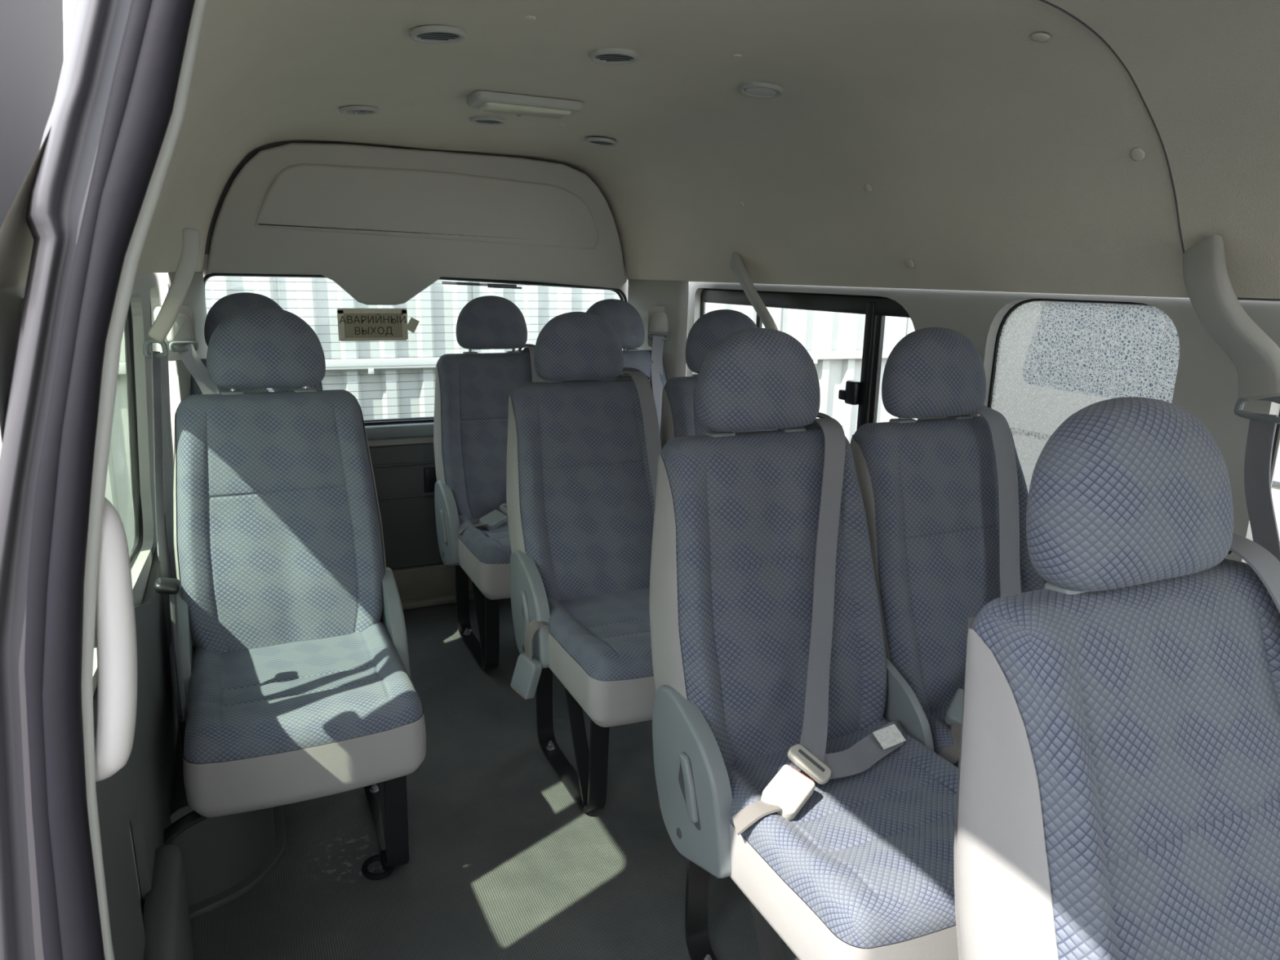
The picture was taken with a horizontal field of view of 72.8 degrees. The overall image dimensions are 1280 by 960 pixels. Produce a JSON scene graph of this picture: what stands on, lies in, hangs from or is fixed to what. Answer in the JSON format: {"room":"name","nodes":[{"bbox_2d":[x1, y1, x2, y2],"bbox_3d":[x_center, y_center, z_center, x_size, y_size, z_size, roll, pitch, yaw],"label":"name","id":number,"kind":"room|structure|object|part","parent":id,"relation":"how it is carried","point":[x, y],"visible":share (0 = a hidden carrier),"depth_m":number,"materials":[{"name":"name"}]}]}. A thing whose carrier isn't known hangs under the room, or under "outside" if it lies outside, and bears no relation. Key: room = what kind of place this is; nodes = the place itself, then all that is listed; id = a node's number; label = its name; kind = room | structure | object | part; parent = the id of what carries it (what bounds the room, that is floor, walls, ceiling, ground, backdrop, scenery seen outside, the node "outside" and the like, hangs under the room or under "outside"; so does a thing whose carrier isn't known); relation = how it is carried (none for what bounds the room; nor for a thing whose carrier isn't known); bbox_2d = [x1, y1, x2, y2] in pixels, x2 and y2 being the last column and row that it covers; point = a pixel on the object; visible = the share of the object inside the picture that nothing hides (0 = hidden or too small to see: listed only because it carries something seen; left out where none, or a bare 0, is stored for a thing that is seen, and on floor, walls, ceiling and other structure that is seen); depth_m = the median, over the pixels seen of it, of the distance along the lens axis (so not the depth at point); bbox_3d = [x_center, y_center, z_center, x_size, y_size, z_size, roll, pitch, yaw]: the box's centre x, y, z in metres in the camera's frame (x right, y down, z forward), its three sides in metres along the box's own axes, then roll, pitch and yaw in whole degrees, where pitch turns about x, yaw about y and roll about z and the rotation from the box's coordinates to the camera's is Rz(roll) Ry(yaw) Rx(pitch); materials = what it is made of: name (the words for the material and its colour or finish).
{"room":"vehicle interior","nodes":[
{"label":"vehicle interior","id":0,"kind":"room"},
{"bbox_2d":[0,272,173,917],"bbox_3d":[-1.030,0.245,1.792,0.068,1.302,2.240,-5,15,-25],"label":"wall","id":1,"kind":"structure","parent":0,"point":[146,286],"depth_m":2.04,"materials":[{"name":"grey plastic"}]},
{"bbox_2d":[0,0,63,228],"bbox_3d":[-1.148,-0.086,1.707,0.117,2.020,0.985,-5,15,-25],"label":"sliding door","id":2,"kind":"structure","parent":1,"relation":"in","point":[32,39],"depth_m":1.58,"materials":[{"name":"grey paint"}]},
{"bbox_2d":[0,0,206,959],"bbox_3d":[-0.484,0.322,0.854,0.270,1.596,0.258,-5,15,-25],"label":"door frame","id":3,"kind":"structure","parent":1,"relation":"in","point":[116,117],"depth_m":0.67,"materials":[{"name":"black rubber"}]},
{"bbox_3d":[-0.456,0.133,0.730,0.061,0.267,0.038,1,13,-2],"label":"grab handle","id":4,"kind":"part","parent":3,"relation":"part of","materials":[{"name":"white plastic"}]},
{"bbox_2d":[93,301,142,648],"bbox_3d":[-0.943,-0.027,1.545,0.059,0.611,1.206,-5,15,-25],"label":"window","id":5,"kind":"structure","parent":1,"relation":"in","point":[128,325],"depth_m":2.06,"materials":[{"name":"black"}]},
{"bbox_3d":[-0.803,0.015,1.269,0.043,0.560,0.092,-5,15,-25],"label":"sliding frame","id":6,"kind":"part","parent":5,"relation":"part of","materials":[{"name":"black"}]},
{"bbox_3d":[-0.950,-0.022,1.543,0.044,0.601,1.206,-5,15,-25],"label":"frame","id":7,"kind":"part","parent":5,"relation":"part of","materials":[{"name":"black"}]},
{"bbox_2d":[93,512,194,959],"bbox_3d":[-0.970,0.504,1.794,0.053,0.759,2.040,-5,15,-25],"label":"trim","id":8,"kind":"structure","parent":1,"relation":"attached to","point":[140,793],"depth_m":1.39,"materials":[{"name":"grey plastic"}]},
{"bbox_2d":[150,302,152,351],"bbox_3d":[-1.394,-0.298,2.449,0.040,0.494,0.432,-5,15,-25],"label":"window","id":9,"kind":"structure","parent":1,"relation":"in","point":[150,303],"depth_m":2.60,"materials":[{"name":"black"}]},
{"bbox_2d":[153,305,198,360],"bbox_3d":[-1.400,-0.445,2.632,0.061,0.163,0.104,10,16,33],"label":"housing","id":10,"kind":"object","parent":1,"relation":"attached to","point":[182,333],"visible":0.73,"depth_m":2.62,"materials":[{"name":"grey plastic"}]},
{"bbox_2d":[177,342,219,394],"bbox_3d":[-1.345,-0.274,2.679,0.127,0.295,0.031,-8,16,-35],"label":"belt","id":11,"kind":"object","parent":10,"relation":"attached to","point":[190,358],"visible":0.62,"depth_m":2.66,"materials":[{"name":"grey fabric"}]},
{"bbox_2d":[163,810,208,845],"bbox_3d":[-0.838,0.691,1.673,0.176,0.126,0.051,-9,17,-37],"label":"bracket","id":12,"kind":"object","parent":1,"relation":"attached to","point":[191,819],"visible":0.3,"depth_m":1.63,"materials":[{"name":"black paint"}]},
{"bbox_2d":[166,271,208,403],"bbox_3d":[-1.457,-0.033,2.929,0.022,1.302,0.377,-2,14,-12],"label":"trim","id":13,"kind":"structure","parent":1,"relation":"attached to","point":[195,299],"depth_m":2.81,"materials":[{"name":"grey"}]},
{"bbox_2d":[170,727,286,919],"bbox_3d":[-1.021,0.701,2.151,0.231,0.250,0.795,-5,15,-25],"label":"cover","id":14,"kind":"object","parent":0,"point":[224,857],"depth_m":1.86,"materials":[{"name":"grey plastic"}]},
{"bbox_2d":[204,142,551,254],"bbox_3d":[-0.784,-1.013,3.276,1.624,0.452,0.038,-5,15,-25],"label":"trim","id":15,"kind":"structure","parent":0,"point":[253,153],"depth_m":2.96,"materials":[{"name":"grey plastic"}]},
{"bbox_2d":[159,142,628,609],"bbox_3d":[-0.771,-0.354,3.387,1.980,1.744,0.120,-5,15,-25],"label":"tailgate","id":16,"kind":"structure","parent":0,"point":[384,224],"depth_m":3.23,"materials":[{"name":"grey plastic"}]},
{"bbox_3d":[-0.788,0.094,3.498,1.600,0.500,0.030,-5,15,-25],"label":"door panel","id":17,"kind":"part","parent":16,"relation":"part of","materials":[{"name":"grey plastic"}]},
{"bbox_2d":[204,275,624,422],"bbox_3d":[-0.798,-0.511,3.392,1.663,0.562,0.016,-5,15,-25],"label":"window","id":18,"kind":"structure","parent":16,"relation":"in","point":[615,291],"depth_m":3.36,"materials":[{"name":"black"}]},
{"bbox_2d":[337,308,419,341],"bbox_3d":[-0.981,-0.585,3.270,0.299,0.120,0.004,-5,15,-25],"label":"exit sign","id":19,"kind":"object","parent":18,"relation":"attached to","point":[353,324],"visible":1,"depth_m":3.26,"materials":[{"name":"beige plastic"}]},
{"bbox_2d":[441,280,521,288],"bbox_3d":[-0.624,-0.773,3.443,0.320,0.026,0.016,-5,15,-25],"label":"rear wiper","id":20,"kind":"object","parent":18,"relation":"attached to","point":[491,285],"visible":0.99,"depth_m":3.45,"materials":[{"name":"black"}]},
{"bbox_3d":[-0.781,0.420,3.547,1.620,0.157,0.075,-5,15,-25],"label":"tailgate scuff plate","id":21,"kind":"part","parent":16,"relation":"part of","materials":[{"name":"grey plastic"}]},
{"bbox_2d":[647,305,670,346],"bbox_3d":[0.081,-0.614,3.474,0.104,0.163,0.061,4,14,11],"label":"housing","id":22,"kind":"object","parent":16,"relation":"attached to","point":[657,319],"visible":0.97,"depth_m":3.45,"materials":[{"name":"grey plastic"}]},
{"bbox_2d":[650,335,664,435],"bbox_3d":[0.075,-0.370,3.433,0.059,0.390,0.136,-1,14,-10],"label":"belt","id":23,"kind":"object","parent":22,"relation":"attached to","point":[657,343],"visible":0.73,"depth_m":3.44,"materials":[{"name":"grey fabric"}]},
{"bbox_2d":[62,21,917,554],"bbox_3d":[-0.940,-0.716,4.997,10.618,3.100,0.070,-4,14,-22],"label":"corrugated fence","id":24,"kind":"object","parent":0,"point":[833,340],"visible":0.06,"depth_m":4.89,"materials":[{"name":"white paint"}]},
{"bbox_3d":[-0.939,-0.681,4.999,10.600,0.055,0.045,-4,14,-22],"label":"fence rail","id":25,"kind":"part","parent":24,"relation":"part of","materials":[{"name":"white metal"}]},
{"bbox_2d":[190,598,799,959],"bbox_3d":[0.267,1.061,1.370,1.940,0.040,5.120,-5,15,-25],"label":"floor","id":26,"kind":"structure","parent":0,"point":[504,863],"depth_m":1.99,"materials":[{"name":"rubber"}]},
{"bbox_2d":[189,292,323,395],"bbox_3d":[-1.171,0.056,2.710,0.510,1.239,0.708,-5,15,-25],"label":"passenger seat","id":27,"kind":"object","parent":26,"relation":"on","point":[228,304],"visible":0.03,"depth_m":2.79,"materials":[{"name":"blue fabric"}]},
{"bbox_3d":[-1.256,-0.079,2.868,0.462,0.628,0.262,-5,15,-25],"label":"backrest","id":28,"kind":"part","parent":27,"relation":"part of","materials":[{"name":"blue fabric"}]},
{"bbox_2d":[169,306,426,868],"bbox_3d":[-0.780,0.252,1.942,0.510,1.227,0.737,-5,15,-25],"label":"passenger seat","id":29,"kind":"object","parent":26,"relation":"on","point":[299,686],"visible":0.98,"depth_m":2.01,"materials":[{"name":"blue fabric"}]},
{"bbox_3d":[-1.034,0.421,1.927,0.010,0.109,0.062,-5,15,-25],"label":"recline lever","id":30,"kind":"part","parent":29,"relation":"part of","materials":[{"name":"grey plastic"}]},
{"bbox_2d":[154,577,192,763],"bbox_3d":[-0.904,0.377,1.709,0.055,0.388,0.060,-5,15,-25],"label":"stalk","id":31,"kind":"object","parent":29,"relation":"on","point":[171,586],"visible":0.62,"depth_m":1.68,"materials":[{"name":"grey plastic"}]},
{"bbox_3d":[-1.056,0.129,2.020,0.052,0.575,0.225,-5,13,-25],"label":"panel","id":32,"kind":"part","parent":29,"relation":"part of","materials":[{"name":"grey fabric"}]},
{"bbox_3d":[-0.864,0.111,2.097,0.462,0.628,0.262,-5,13,-25],"label":"backrest","id":33,"kind":"part","parent":29,"relation":"part of","materials":[{"name":"blue fabric"}]},
{"bbox_2d":[183,621,422,764],"bbox_3d":[-0.735,0.491,1.890,0.448,0.186,0.501,-5,15,-25],"label":"seat cushion","id":34,"kind":"object","parent":29,"relation":"on","point":[307,692],"depth_m":1.77,"materials":[{"name":"blue fabric"}]},
{"bbox_3d":[-0.681,0.096,2.194,0.052,0.575,0.225,-5,13,-25],"label":"panel","id":35,"kind":"part","parent":29,"relation":"part of","materials":[{"name":"grey fabric"}]},
{"bbox_3d":[-0.617,0.694,2.073,0.046,0.314,0.422,-5,15,-25],"label":"leg","id":36,"kind":"part","parent":29,"relation":"part of","materials":[{"name":"black paint"}]},
{"bbox_2d":[361,849,395,879],"bbox_3d":[-0.588,0.872,1.956,0.076,0.020,0.090,-5,15,-25],"label":"ring","id":37,"kind":"object","parent":26,"relation":"on","point":[382,856],"visible":0.76,"depth_m":1.94,"materials":[{"name":"black metal"}]},
{"bbox_2d":[433,295,543,670],"bbox_3d":[-0.441,-0.008,3.051,0.491,1.236,0.724,-5,15,-25],"label":"passenger seat","id":38,"kind":"object","parent":26,"relation":"on","point":[473,389],"visible":0.57,"depth_m":3.11,"materials":[{"name":"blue fabric"}]},
{"bbox_3d":[-0.705,-0.125,3.125,0.052,0.575,0.225,-5,15,-25],"label":"panel","id":39,"kind":"part","parent":38,"relation":"part of","materials":[{"name":"grey plastic"}]},
{"bbox_3d":[-0.690,0.164,3.046,0.010,0.109,0.062,-5,15,-25],"label":"recline lever","id":40,"kind":"part","parent":38,"relation":"part of","materials":[{"name":"grey plastic"}]},
{"bbox_3d":[-0.574,0.463,3.052,0.046,0.314,0.422,-5,15,-25],"label":"leg","id":41,"kind":"part","parent":38,"relation":"part of","materials":[{"name":"black paint"}]},
{"bbox_3d":[-0.513,-0.143,3.202,0.462,0.628,0.262,-5,15,-25],"label":"backrest","id":42,"kind":"part","parent":38,"relation":"part of","materials":[{"name":"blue fabric"}]},
{"bbox_2d":[458,515,511,564],"bbox_3d":[-0.390,0.233,3.009,0.448,0.186,0.501,-5,15,-25],"label":"seat cushion","id":43,"kind":"object","parent":38,"relation":"on","point":[482,539],"depth_m":2.88,"materials":[{"name":"blue fabric"}]},
{"bbox_2d":[506,311,662,813],"bbox_3d":[-0.082,0.190,2.287,0.547,1.216,0.744,-5,15,-25],"label":"passenger seat","id":44,"kind":"object","parent":26,"relation":"on","point":[584,445],"visible":0.73,"depth_m":2.38,"materials":[{"name":"blue fabric"}]},
{"bbox_3d":[-0.324,0.059,2.379,0.052,0.575,0.225,-5,12,-25],"label":"panel","id":45,"kind":"part","parent":44,"relation":"part of","materials":[{"name":"grey fabric"}]},
{"bbox_3d":[-0.300,0.352,2.283,0.010,0.109,0.062,-5,15,-25],"label":"recline lever","id":46,"kind":"part","parent":44,"relation":"part of","materials":[{"name":"grey plastic"}]},
{"bbox_3d":[-0.185,0.651,2.289,0.046,0.314,0.422,-5,15,-25],"label":"leg","id":47,"kind":"part","parent":44,"relation":"part of","materials":[{"name":"black paint"}]},
{"bbox_3d":[-0.132,0.041,2.456,0.462,0.628,0.262,-5,12,-25],"label":"backrest","id":48,"kind":"part","parent":44,"relation":"part of","materials":[{"name":"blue fabric"}]},
{"bbox_2d":[546,586,653,680],"bbox_3d":[-0.001,0.422,2.246,0.448,0.186,0.501,-5,15,-25],"label":"seat cushion","id":49,"kind":"object","parent":44,"relation":"on","point":[594,633],"depth_m":2.15,"materials":[{"name":"blue fabric"}]},
{"bbox_2d":[586,298,666,389],"bbox_3d":[0.023,-0.043,3.258,0.499,1.227,0.717,-5,15,-25],"label":"passenger seat","id":50,"kind":"object","parent":26,"relation":"on","point":[623,317],"visible":0.09,"depth_m":3.38,"materials":[{"name":"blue fabric"}]},
{"bbox_3d":[-0.074,-0.183,3.409,0.462,0.628,0.262,-5,15,-25],"label":"backrest","id":51,"kind":"part","parent":50,"relation":"part of","materials":[{"name":"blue fabric"}]},
{"bbox_2d":[659,309,777,448],"bbox_3d":[0.395,0.145,2.501,0.500,1.224,0.741,-5,15,-25],"label":"passenger seat","id":52,"kind":"object","parent":26,"relation":"on","point":[679,418],"visible":0.11,"depth_m":2.58,"materials":[{"name":"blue fabric"}]},
{"bbox_3d":[0.107,0.022,2.573,0.052,0.575,0.225,-5,13,-25],"label":"panel","id":53,"kind":"part","parent":52,"relation":"part of","materials":[{"name":"grey plastic"}]},
{"bbox_3d":[0.299,0.004,2.650,0.462,0.628,0.262,-5,13,-25],"label":"backrest","id":54,"kind":"part","parent":52,"relation":"part of","materials":[{"name":"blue fabric"}]},
{"bbox_2d":[649,328,958,959],"bbox_3d":[0.333,0.373,1.526,0.491,1.227,0.724,-5,15,-25],"label":"passenger seat","id":55,"kind":"object","parent":26,"relation":"on","point":[795,764],"visible":0.91,"depth_m":1.59,"materials":[{"name":"blue fabric"}]},
{"bbox_3d":[0.069,0.251,1.601,0.052,0.575,0.225,-5,15,-25],"label":"panel","id":56,"kind":"part","parent":55,"relation":"part of","materials":[{"name":"grey fabric"}]},
{"bbox_3d":[0.085,0.540,1.520,0.010,0.109,0.062,-5,15,-25],"label":"recline lever","id":57,"kind":"part","parent":55,"relation":"part of","materials":[{"name":"grey plastic"}]},
{"bbox_3d":[0.201,0.840,1.526,0.046,0.314,0.422,-5,15,-25],"label":"leg","id":58,"kind":"part","parent":55,"relation":"part of","materials":[{"name":"black paint"}]},
{"bbox_3d":[0.261,0.234,1.678,0.462,0.628,0.262,-5,15,-25],"label":"backrest","id":59,"kind":"part","parent":55,"relation":"part of","materials":[{"name":"blue fabric"}]},
{"bbox_2d":[724,717,958,947],"bbox_3d":[0.385,0.610,1.483,0.448,0.186,0.501,-5,15,-25],"label":"seat cushion","id":60,"kind":"object","parent":55,"relation":"on","point":[862,855],"depth_m":1.39,"materials":[{"name":"blue fabric"}]},
{"bbox_3d":[0.354,0.635,1.555,0.370,0.104,0.482,-5,15,-25],"label":"seat frame","id":61,"kind":"part","parent":55,"relation":"part of","materials":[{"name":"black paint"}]},
{"bbox_2d":[849,327,1044,767],"bbox_3d":[0.770,0.335,1.732,0.510,1.224,0.744,-5,15,-25],"label":"passenger seat","id":62,"kind":"object","parent":26,"relation":"on","point":[929,487],"visible":0.3,"depth_m":1.82,"materials":[{"name":"blue fabric"}]},
{"bbox_3d":[0.487,0.211,1.808,0.052,0.575,0.225,-5,13,-25],"label":"panel","id":63,"kind":"part","parent":62,"relation":"part of","materials":[{"name":"grey fabric"}]},
{"bbox_2d":[924,708,959,767],"bbox_3d":[0.808,0.572,1.679,0.448,0.186,0.501,-5,15,-25],"label":"seat cushion","id":64,"kind":"object","parent":62,"relation":"on","point":[944,730],"depth_m":1.67,"materials":[{"name":"blue fabric"}]},
{"bbox_3d":[0.679,0.193,1.885,0.462,0.628,0.262,-5,13,-25],"label":"backrest","id":65,"kind":"part","parent":62,"relation":"part of","materials":[{"name":"blue fabric"}]},
{"bbox_2d":[975,404,1021,597],"bbox_3d":[0.753,0.084,1.924,0.139,0.619,0.578,2,13,5],"label":"belt","id":66,"kind":"object","parent":62,"relation":"attached to","point":[998,426],"visible":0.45,"depth_m":1.86,"materials":[{"name":"grey fabric"}]},
{"bbox_2d":[953,396,1279,959],"bbox_3d":[0.636,0.575,0.744,0.491,1.208,0.804,-5,15,-25],"label":"passenger seat","id":67,"kind":"object","parent":26,"relation":"on","point":[1118,788],"visible":1,"depth_m":0.85,"materials":[{"name":"blue fabric"}]},
{"bbox_3d":[0.524,0.418,0.978,0.416,0.580,0.073,-5,10,-25],"label":"panel","id":68,"kind":"part","parent":67,"relation":"part of","materials":[{"name":"grey plastic"}]},
{"bbox_3d":[0.374,0.445,0.812,0.052,0.575,0.225,-5,10,-25],"label":"panel","id":69,"kind":"part","parent":67,"relation":"part of","materials":[{"name":"grey fabric"}]},
{"bbox_3d":[0.566,0.427,0.889,0.462,0.628,0.262,-5,10,-25],"label":"backrest","id":70,"kind":"part","parent":67,"relation":"part of","materials":[{"name":"blue fabric"}]},
{"bbox_2d":[0,0,1189,297],"bbox_3d":[-0.220,-0.719,2.115,1.824,0.460,2.615,-5,15,-25],"label":"ceiling","id":71,"kind":"structure","parent":0,"point":[993,157],"depth_m":1.87,"materials":[{"name":"fabric"}]},
{"bbox_2d":[142,227,199,358],"bbox_3d":[-1.074,-0.428,1.992,0.141,0.294,0.024,-5,15,-25],"label":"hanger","id":72,"kind":"object","parent":71,"relation":"attached to","point":[170,309],"visible":1,"depth_m":1.99,"materials":[{"name":"grey plastic"}]},
{"bbox_2d":[151,351,171,670],"bbox_3d":[-1.117,0.091,2.032,0.017,0.772,0.163,-2,14,-12],"label":"belt","id":73,"kind":"object","parent":72,"relation":"hanging from","point":[155,362],"visible":0.76,"depth_m":2.02,"materials":[{"name":"grey fabric"}]},
{"bbox_2d":[160,355,177,578],"bbox_3d":[-1.139,0.054,2.114,0.042,0.721,0.029,6,14,21],"label":"belt","id":74,"kind":"object","parent":72,"relation":"hanging from","point":[167,460],"visible":0.59,"depth_m":2.09,"materials":[{"name":"grey fabric"}]},
{"bbox_3d":[-1.069,-0.447,1.990,0.128,0.257,0.015,-5,15,-25],"label":"arm","id":75,"kind":"part","parent":72,"relation":"part of","materials":[{"name":"grey plastic"}]},
{"bbox_2d":[338,106,378,115],"bbox_3d":[-0.778,-1.022,2.401,0.104,0.017,0.104,-4,14,-20],"label":"ceiling vent","id":76,"kind":"object","parent":71,"relation":"in","point":[351,110],"visible":1,"depth_m":2.38,"materials":[{"name":"grey plastic"}]},
{"bbox_2d":[408,25,466,44],"bbox_3d":[-0.377,-0.830,1.619,0.104,0.017,0.104,-4,14,-20],"label":"ceiling vent","id":77,"kind":"object","parent":71,"relation":"in","point":[435,34],"visible":1,"depth_m":1.61,"materials":[{"name":"grey plastic"}]},
{"bbox_2d":[470,115,506,124],"bbox_3d":[-0.449,-1.061,2.563,0.104,0.011,0.104,-5,15,-25],"label":"ceiling vent","id":78,"kind":"object","parent":71,"relation":"in","point":[482,120],"visible":1,"depth_m":2.54,"materials":[{"name":"grey plastic"}]},
{"bbox_2d":[466,90,582,119],"bbox_3d":[-0.300,-0.974,2.267,0.290,0.031,0.130,-5,15,-25],"label":"recessed light","id":79,"kind":"object","parent":71,"relation":"in","point":[486,101],"visible":1,"depth_m":2.23,"materials":[{"name":"grey plastic"}]},
{"bbox_2d":[523,15,536,20],"bbox_3d":[-0.194,-0.812,1.527,0.022,0.004,0.022,-5,15,-25],"label":"clip","id":80,"kind":"object","parent":71,"relation":"attached to","point":[526,17],"visible":1,"depth_m":1.52,"materials":[{"name":"plastic"}]},
{"bbox_2d":[585,137,617,146],"bbox_3d":[-0.127,-1.102,2.831,0.104,0.017,0.104,-4,14,-20],"label":"ceiling vent","id":81,"kind":"object","parent":71,"relation":"in","point":[598,141],"visible":1,"depth_m":2.81,"materials":[{"name":"grey plastic"}]},
{"bbox_2d":[589,48,639,64],"bbox_3d":[-0.052,-0.867,1.777,0.104,0.011,0.104,-5,15,-25],"label":"ceiling vent","id":82,"kind":"object","parent":71,"relation":"in","point":[602,55],"visible":1,"depth_m":1.76,"materials":[{"name":"grey plastic"}]},
{"bbox_2d":[731,53,742,57],"bbox_3d":[0.196,-0.861,1.762,0.022,0.004,0.022,-5,15,-25],"label":"clip","id":83,"kind":"object","parent":71,"relation":"attached to","point":[734,55],"visible":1,"depth_m":1.76,"materials":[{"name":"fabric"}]},
{"bbox_2d":[738,200,744,206],"bbox_3d":[0.323,-0.878,2.752,0.015,0.020,0.024,-5,15,-25],"label":"clip","id":84,"kind":"object","parent":71,"relation":"attached to","point":[741,202],"visible":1,"depth_m":2.75,"materials":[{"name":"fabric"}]},
{"bbox_2d":[729,251,778,330],"bbox_3d":[0.380,-0.600,2.873,0.058,0.310,0.354,-5,15,-25],"label":"hanger","id":85,"kind":"object","parent":71,"relation":"attached to","point":[737,267],"visible":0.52,"depth_m":2.85,"materials":[{"name":"grey"}]},
{"bbox_2d":[738,81,783,97],"bbox_3d":[0.282,-0.904,2.013,0.104,0.020,0.104,-2,14,-12],"label":"ceiling vent","id":86,"kind":"object","parent":71,"relation":"in","point":[754,89],"visible":1,"depth_m":2.00,"materials":[{"name":"grey plastic"}]},
{"bbox_2d":[864,183,871,192],"bbox_3d":[0.583,-0.746,2.216,0.015,0.020,0.024,-5,15,-25],"label":"clip","id":87,"kind":"object","parent":71,"relation":"attached to","point":[868,188],"visible":1,"depth_m":2.21,"materials":[{"name":"plastic"}]},
{"bbox_2d":[906,258,913,267],"bbox_3d":[0.700,-0.561,2.251,0.013,0.021,0.024,-5,15,-25],"label":"clip","id":88,"kind":"object","parent":71,"relation":"attached to","point":[909,263],"visible":1,"depth_m":2.25,"materials":[{"name":"plastic"}]},
{"bbox_2d":[1030,32,1050,42],"bbox_3d":[0.673,-0.743,1.458,0.031,0.010,0.032,-5,15,-25],"label":"clip","id":89,"kind":"object","parent":71,"relation":"attached to","point":[1037,37],"visible":1,"depth_m":1.45,"materials":[{"name":"plastic"}]},
{"bbox_2d":[1129,146,1145,161],"bbox_3d":[0.897,-0.587,1.565,0.017,0.024,0.028,-5,15,-25],"label":"clip","id":90,"kind":"object","parent":71,"relation":"attached to","point":[1136,153],"visible":1,"depth_m":1.56,"materials":[{"name":"plastic"}]},
{"bbox_2d":[686,281,1279,585],"bbox_3d":[1.217,0.368,1.466,0.050,1.302,4.780,-5,15,-25],"label":"wall","id":91,"kind":"structure","parent":0,"point":[1206,384],"depth_m":1.67,"materials":[{"name":"grey plastic"}]},
{"bbox_2d":[627,279,688,381],"bbox_3d":[0.051,-0.167,3.627,0.022,1.302,0.377,-9,17,-38],"label":"trim","id":92,"kind":"structure","parent":91,"relation":"attached to","point":[642,295],"depth_m":3.44,"materials":[{"name":"grey plastic"}]},
{"bbox_2d":[697,288,910,430],"bbox_3d":[0.496,-0.345,2.865,0.057,0.557,1.301,-5,15,-25],"label":"window","id":93,"kind":"structure","parent":91,"relation":"in","point":[864,393],"depth_m":2.55,"materials":[{"name":"black metal"}]},
{"bbox_3d":[0.513,-0.347,2.873,0.020,0.557,1.301,-5,15,-25],"label":"frame","id":94,"kind":"part","parent":93,"relation":"part of","materials":[{"name":"black"}]},
{"bbox_2d":[987,298,1179,493],"bbox_3d":[0.965,-0.103,1.943,0.012,0.600,0.494,-5,15,-25],"label":"window","id":95,"kind":"structure","parent":91,"relation":"in","point":[1053,359],"depth_m":1.93,"materials":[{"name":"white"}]},
{"bbox_3d":[0.965,-0.103,1.943,0.012,0.600,0.494,-5,15,-25],"label":"frame","id":96,"kind":"part","parent":95,"relation":"part of","materials":[{"name":"black"}]},
{"bbox_2d":[1039,0,1279,301],"bbox_3d":[0.768,-0.342,0.613,1.353,0.460,1.570,-5,15,-25],"label":"trim","id":97,"kind":"structure","parent":91,"relation":"attached to","point":[1043,1],"depth_m":1.49,"materials":[{"name":"grey plastic"}]},
{"bbox_2d":[1271,409,1279,483],"bbox_3d":[1.282,0.050,1.289,0.012,0.577,0.662,-5,15,-25],"label":"window","id":98,"kind":"structure","parent":91,"relation":"in","point":[1277,437],"depth_m":1.56,"materials":[{"name":"black"}]},
{"bbox_2d":[1044,0,1279,301],"bbox_3d":[0.688,-0.499,1.276,0.912,0.458,0.260,-5,15,-25],"label":"ceiling","id":99,"kind":"structure","parent":0,"point":[1206,73],"depth_m":1.40,"materials":[{"name":"fabric"}]},
{"bbox_2d":[1182,234,1279,423],"bbox_3d":[1.019,-0.263,1.486,0.074,0.309,0.239,-5,15,-25],"label":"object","id":100,"kind":"object","parent":99,"relation":"attached to","point":[1255,357],"visible":1,"depth_m":1.48,"materials":[{"name":"grey plastic"}]},
{"bbox_2d":[1244,412,1279,561],"bbox_3d":[1.064,0.153,1.470,0.008,0.521,0.156,-3,14,-19],"label":"belt","id":101,"kind":"object","parent":100,"relation":"hanging from","point":[1260,436],"visible":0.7,"depth_m":1.47,"materials":[{"name":"grey fabric"}]},
{"label":"outside","id":102,"kind":"structure","parent":0,"visible":0},
{"bbox_3d":[0.437,1.729,1.777,30.000,0.080,22.000,-5,15,-25],"label":"floor","id":103,"kind":"structure","parent":102,"visible":0},
{"bbox_2d":[1271,445,1279,538],"bbox_3d":[2.976,0.375,2.218,1.520,2.449,4.586,-5,15,-25],"label":"van","id":104,"kind":"object","parent":103,"relation":"on","point":[1275,489],"visible":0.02,"depth_m":2.63,"materials":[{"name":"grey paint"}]}
]}

